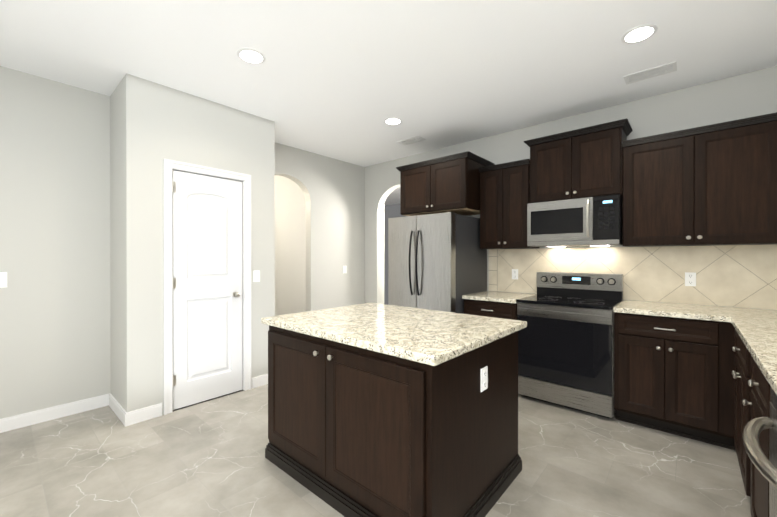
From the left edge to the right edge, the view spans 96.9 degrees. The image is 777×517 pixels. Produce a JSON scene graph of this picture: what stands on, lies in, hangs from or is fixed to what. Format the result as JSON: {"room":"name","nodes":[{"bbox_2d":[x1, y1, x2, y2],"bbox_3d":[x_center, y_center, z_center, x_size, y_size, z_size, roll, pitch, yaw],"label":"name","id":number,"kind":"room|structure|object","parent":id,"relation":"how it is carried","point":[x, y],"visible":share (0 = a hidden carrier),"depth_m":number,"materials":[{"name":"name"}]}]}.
{"room":"kitchen","nodes":[
{"label":"kitchen","id":0,"kind":"room"},
{"bbox_2d":[0,66,364,418],"bbox_3d":[-2.771,-0.070,2.816,0.120,2.740,7.120,0,0,41],"label":"wall","id":1,"kind":"structure","parent":0,"point":[55,340],"depth_m":2.85,"materials":[{"name":"grey paint"}]},
{"bbox_2d":[0,272,6,287],"bbox_3d":[-2.897,0.160,2.568,0.015,0.115,0.070,0,0,41],"label":"light switch","id":2,"kind":"object","parent":1,"relation":"attached to","point":[3,279],"visible":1,"depth_m":2.58,"materials":[{"name":"white plastic"}]},
{"bbox_2d":[0,374,267,432],"bbox_3d":[-2.467,1.250,2.623,0.594,0.100,6.986,0,0,41],"label":"baseboard","id":3,"kind":"structure","parent":1,"relation":"attached to","point":[37,416],"depth_m":2.78,"materials":[{"name":"white wood"}]},
{"bbox_2d":[110,73,274,414],"bbox_3d":[-1.838,-0.072,3.348,0.579,2.740,1.270,0,0,41],"label":"wall","id":4,"kind":"structure","parent":0,"point":[153,125],"depth_m":2.86,"materials":[{"name":"grey paint"}]},
{"bbox_2d":[163,159,250,414],"bbox_3d":[-1.660,0.235,3.180,0.130,2.127,0.754,0,0,41],"label":"door frame","id":5,"kind":"structure","parent":4,"relation":"attached to","point":[169,166],"depth_m":2.97,"materials":[{"name":"white wood"}]},
{"bbox_2d":[172,170,241,409],"bbox_3d":[-1.626,0.269,3.143,0.104,2.043,0.612,0,0,41],"label":"pantry door","id":6,"kind":"structure","parent":4,"relation":"in","point":[207,282],"depth_m":3.13,"materials":[{"name":"white wood"}]},
{"bbox_2d":[253,270,259,281],"bbox_3d":[-1.329,0.178,3.476,0.015,0.115,0.070,0,0,41],"label":"light switch","id":7,"kind":"object","parent":4,"relation":"attached to","point":[256,275],"visible":1,"depth_m":3.47,"materials":[{"name":"white plastic"}]},
{"bbox_2d":[275,175,305,315],"bbox_3d":[-2.287,-0.076,5.399,0.100,2.740,3.800,0,0,41],"label":"wall","id":8,"kind":"structure","parent":0,"point":[290,266],"depth_m":5.97,"materials":[{"name":"grey paint"}]},
{"bbox_2d":[0,384,750,516],"bbox_3d":[-1.046,1.338,3.382,8.130,0.080,10.400,0,0,41],"label":"floor","id":9,"kind":"structure","parent":0,"point":[206,459],"depth_m":2.11,"materials":[{"name":"tile"}]},
{"bbox_2d":[265,325,521,516],"bbox_3d":[-0.002,0.864,2.171,1.311,0.875,1.008,0,0,41],"label":"kitchen island","id":10,"kind":"object","parent":9,"relation":"on","point":[353,431],"visible":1,"depth_m":1.70,"materials":[{"name":"brown wood"}]},
{"bbox_2d":[261,303,526,365],"bbox_3d":[0.012,0.405,2.182,1.350,0.038,1.021,0,0,41],"label":"island countertop","id":11,"kind":"structure","parent":10,"relation":"on","point":[431,337],"depth_m":1.92,"materials":[{"name":"stone"}]},
{"bbox_2d":[481,366,487,391],"bbox_3d":[0.490,0.615,1.757,0.009,0.115,0.070,0,0,41],"label":"outlet","id":12,"kind":"object","parent":10,"relation":"attached to","point":[484,378],"visible":1,"depth_m":1.75,"materials":[{"name":"white plastic"}]},
{"bbox_2d":[388,212,486,313],"bbox_3d":[0.556,0.408,4.008,0.840,1.777,0.881,0,0,41],"label":"refrigerator","id":13,"kind":"object","parent":9,"relation":"on","point":[437,261],"visible":0.46,"depth_m":3.69,"materials":[{"name":"silver metal"}]},
{"bbox_2d":[464,299,516,319],"bbox_3d":[1.185,0.860,3.638,0.565,0.875,0.664,0,0,41],"label":"base cabinet","id":14,"kind":"object","parent":9,"relation":"on","point":[503,310],"visible":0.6,"depth_m":3.40,"materials":[{"name":"brown wood"}]},
{"bbox_2d":[462,291,536,303],"bbox_3d":[1.189,0.402,3.642,0.569,0.038,0.639,0,0,41],"label":"countertop","id":15,"kind":"structure","parent":14,"relation":"on","point":[504,297],"depth_m":3.52,"materials":[{"name":"stone"}]},
{"bbox_2d":[516,272,622,418],"bbox_3d":[1.665,0.721,3.173,0.760,1.155,0.678,0,0,41],"label":"range","id":16,"kind":"object","parent":9,"relation":"on","point":[566,347],"visible":0.94,"depth_m":2.98,"materials":[{"name":"silver metal"}]},
{"bbox_2d":[614,312,736,453],"bbox_3d":[2.246,0.862,2.732,0.686,0.876,0.627,0,0,41],"label":"base cabinet","id":17,"kind":"object","parent":9,"relation":"on","point":[673,375],"visible":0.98,"depth_m":2.45,"materials":[{"name":"brown wood"}]},
{"bbox_2d":[613,300,726,321],"bbox_3d":[2.214,0.404,2.740,0.630,0.038,0.645,0,0,41],"label":"countertop","id":18,"kind":"structure","parent":17,"relation":"on","point":[688,311],"depth_m":2.60,"materials":[{"name":"stone"}]},
{"bbox_2d":[732,330,743,482],"bbox_3d":[2.245,0.865,1.767,0.627,0.876,0.860,0,0,41],"label":"base cabinet","id":19,"kind":"object","parent":9,"relation":"on","point":[738,374],"depth_m":1.95,"materials":[{"name":"brown wood"}]},
{"bbox_2d":[722,307,776,394],"bbox_3d":[2.031,0.406,1.542,0.674,0.038,2.686,0,0,41],"label":"countertop","id":20,"kind":"structure","parent":19,"relation":"on","point":[756,329],"depth_m":1.78,"materials":[{"name":"stone"}]},
{"bbox_2d":[744,344,770,516],"bbox_3d":[1.773,0.866,1.229,0.627,0.876,0.572,0,0,41],"label":"base cabinet","id":21,"kind":"object","parent":9,"relation":"on","point":[752,393],"depth_m":1.47,"materials":[{"name":"brown wood"}]},
{"bbox_2d":[742,386,776,516],"bbox_3d":[1.348,0.868,0.815,0.710,0.872,0.600,0,0,41],"label":"dishwasher","id":22,"kind":"object","parent":9,"relation":"on","point":[754,428],"visible":0.96,"depth_m":1.11,"materials":[{"name":"silver metal"}]},
{"bbox_2d":[382,206,383,303],"bbox_3d":[-0.560,-0.079,6.344,1.210,2.740,0.100,0,0,41],"label":"wall","id":23,"kind":"structure","parent":0,"point":[383,206],"depth_m":5.96,"materials":[{"name":"grey paint"}]},
{"bbox_2d":[0,0,776,205],"bbox_3d":[-1.046,-1.492,3.375,8.130,0.100,10.400,0,0,41],"label":"ceiling","id":24,"kind":"structure","parent":0,"point":[342,80],"depth_m":2.44,"materials":[{"name":"white paint"}]},
{"bbox_2d":[237,48,265,63],"bbox_3d":[-0.975,-1.436,2.448,0.190,0.006,0.190,0,0,41],"label":"recessed light","id":25,"kind":"object","parent":24,"relation":"in","point":[250,55],"visible":1,"depth_m":2.44,"materials":[{"name":"white"}]},
{"bbox_2d":[384,117,401,124],"bbox_3d":[0.047,-1.439,3.613,0.190,0.006,0.190,0,0,41],"label":"recessed light","id":26,"kind":"object","parent":24,"relation":"in","point":[392,121],"visible":1,"depth_m":3.61,"materials":[{"name":"white"}]},
{"bbox_2d":[398,136,425,144],"bbox_3d":[0.277,-1.440,4.210,0.320,0.006,0.160,0,0,41],"label":"ceiling vent","id":27,"kind":"object","parent":24,"relation":"in","point":[415,139],"visible":1,"depth_m":4.19,"materials":[{"name":"white metal"}]},
{"bbox_2d":[621,24,657,43],"bbox_3d":[1.606,-1.436,2.206,0.190,0.006,0.190,0,0,41],"label":"recessed light","id":28,"kind":"object","parent":24,"relation":"in","point":[639,33],"visible":1,"depth_m":2.19,"materials":[{"name":"white"}]},
{"bbox_2d":[623,61,676,84],"bbox_3d":[2.029,-1.436,2.673,0.320,0.006,0.160,0,0,41],"label":"ceiling vent","id":29,"kind":"object","parent":24,"relation":"in","point":[651,72],"visible":1,"depth_m":2.67,"materials":[{"name":"white metal"}]},
{"bbox_2d":[365,66,776,309],"bbox_3d":[1.437,-0.073,3.935,4.970,2.740,0.128,0,0,41],"label":"wall","id":30,"kind":"structure","parent":0,"point":[741,276],"depth_m":3.07,"materials":[{"name":"grey paint"}]},
{"bbox_2d":[396,151,494,215],"bbox_3d":[0.665,-0.819,4.108,0.978,0.579,0.637,0,0,41],"label":"upper cabinet","id":31,"kind":"object","parent":30,"relation":"attached to","point":[449,183],"visible":0.96,"depth_m":3.82,"materials":[{"name":"brown wood"}]},
{"bbox_2d":[478,159,538,248],"bbox_3d":[1.302,-0.553,3.740,0.539,0.890,0.352,0,0,41],"label":"upper cabinet","id":32,"kind":"object","parent":30,"relation":"attached to","point":[504,194],"visible":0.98,"depth_m":3.62,"materials":[{"name":"brown wood"}]},
{"bbox_2d":[512,269,517,279],"bbox_3d":[1.418,0.177,3.860,0.070,0.115,0.009,0,0,41],"label":"outlet","id":33,"kind":"object","parent":30,"relation":"attached to","point":[514,273],"visible":1,"depth_m":3.85,"materials":[{"name":"white plastic"}]},
{"bbox_2d":[524,118,632,202],"bbox_3d":[1.795,-0.864,3.303,0.860,0.625,0.357,0,0,41],"label":"upper cabinet","id":34,"kind":"object","parent":30,"relation":"attached to","point":[586,162],"visible":1,"depth_m":3.15,"materials":[{"name":"brown wood"}]},
{"bbox_2d":[527,194,622,246],"bbox_3d":[1.765,-0.329,3.267,0.760,0.425,0.451,0,0,41],"label":"microwave","id":35,"kind":"object","parent":34,"relation":"attached to","point":[591,221],"visible":1,"depth_m":3.10,"materials":[{"name":"silver metal"}]},
{"bbox_2d":[685,272,695,285],"bbox_3d":[2.530,0.174,2.884,0.070,0.115,0.009,0,0,41],"label":"outlet","id":36,"kind":"object","parent":30,"relation":"attached to","point":[690,278],"visible":1,"depth_m":2.88,"materials":[{"name":"white plastic"}]},
{"bbox_2d":[622,112,776,246],"bbox_3d":[2.437,-0.550,2.744,0.918,0.890,0.352,0,0,41],"label":"upper cabinet","id":37,"kind":"object","parent":30,"relation":"attached to","point":[711,185],"visible":1,"depth_m":2.60,"materials":[{"name":"brown wood"}]}
]}

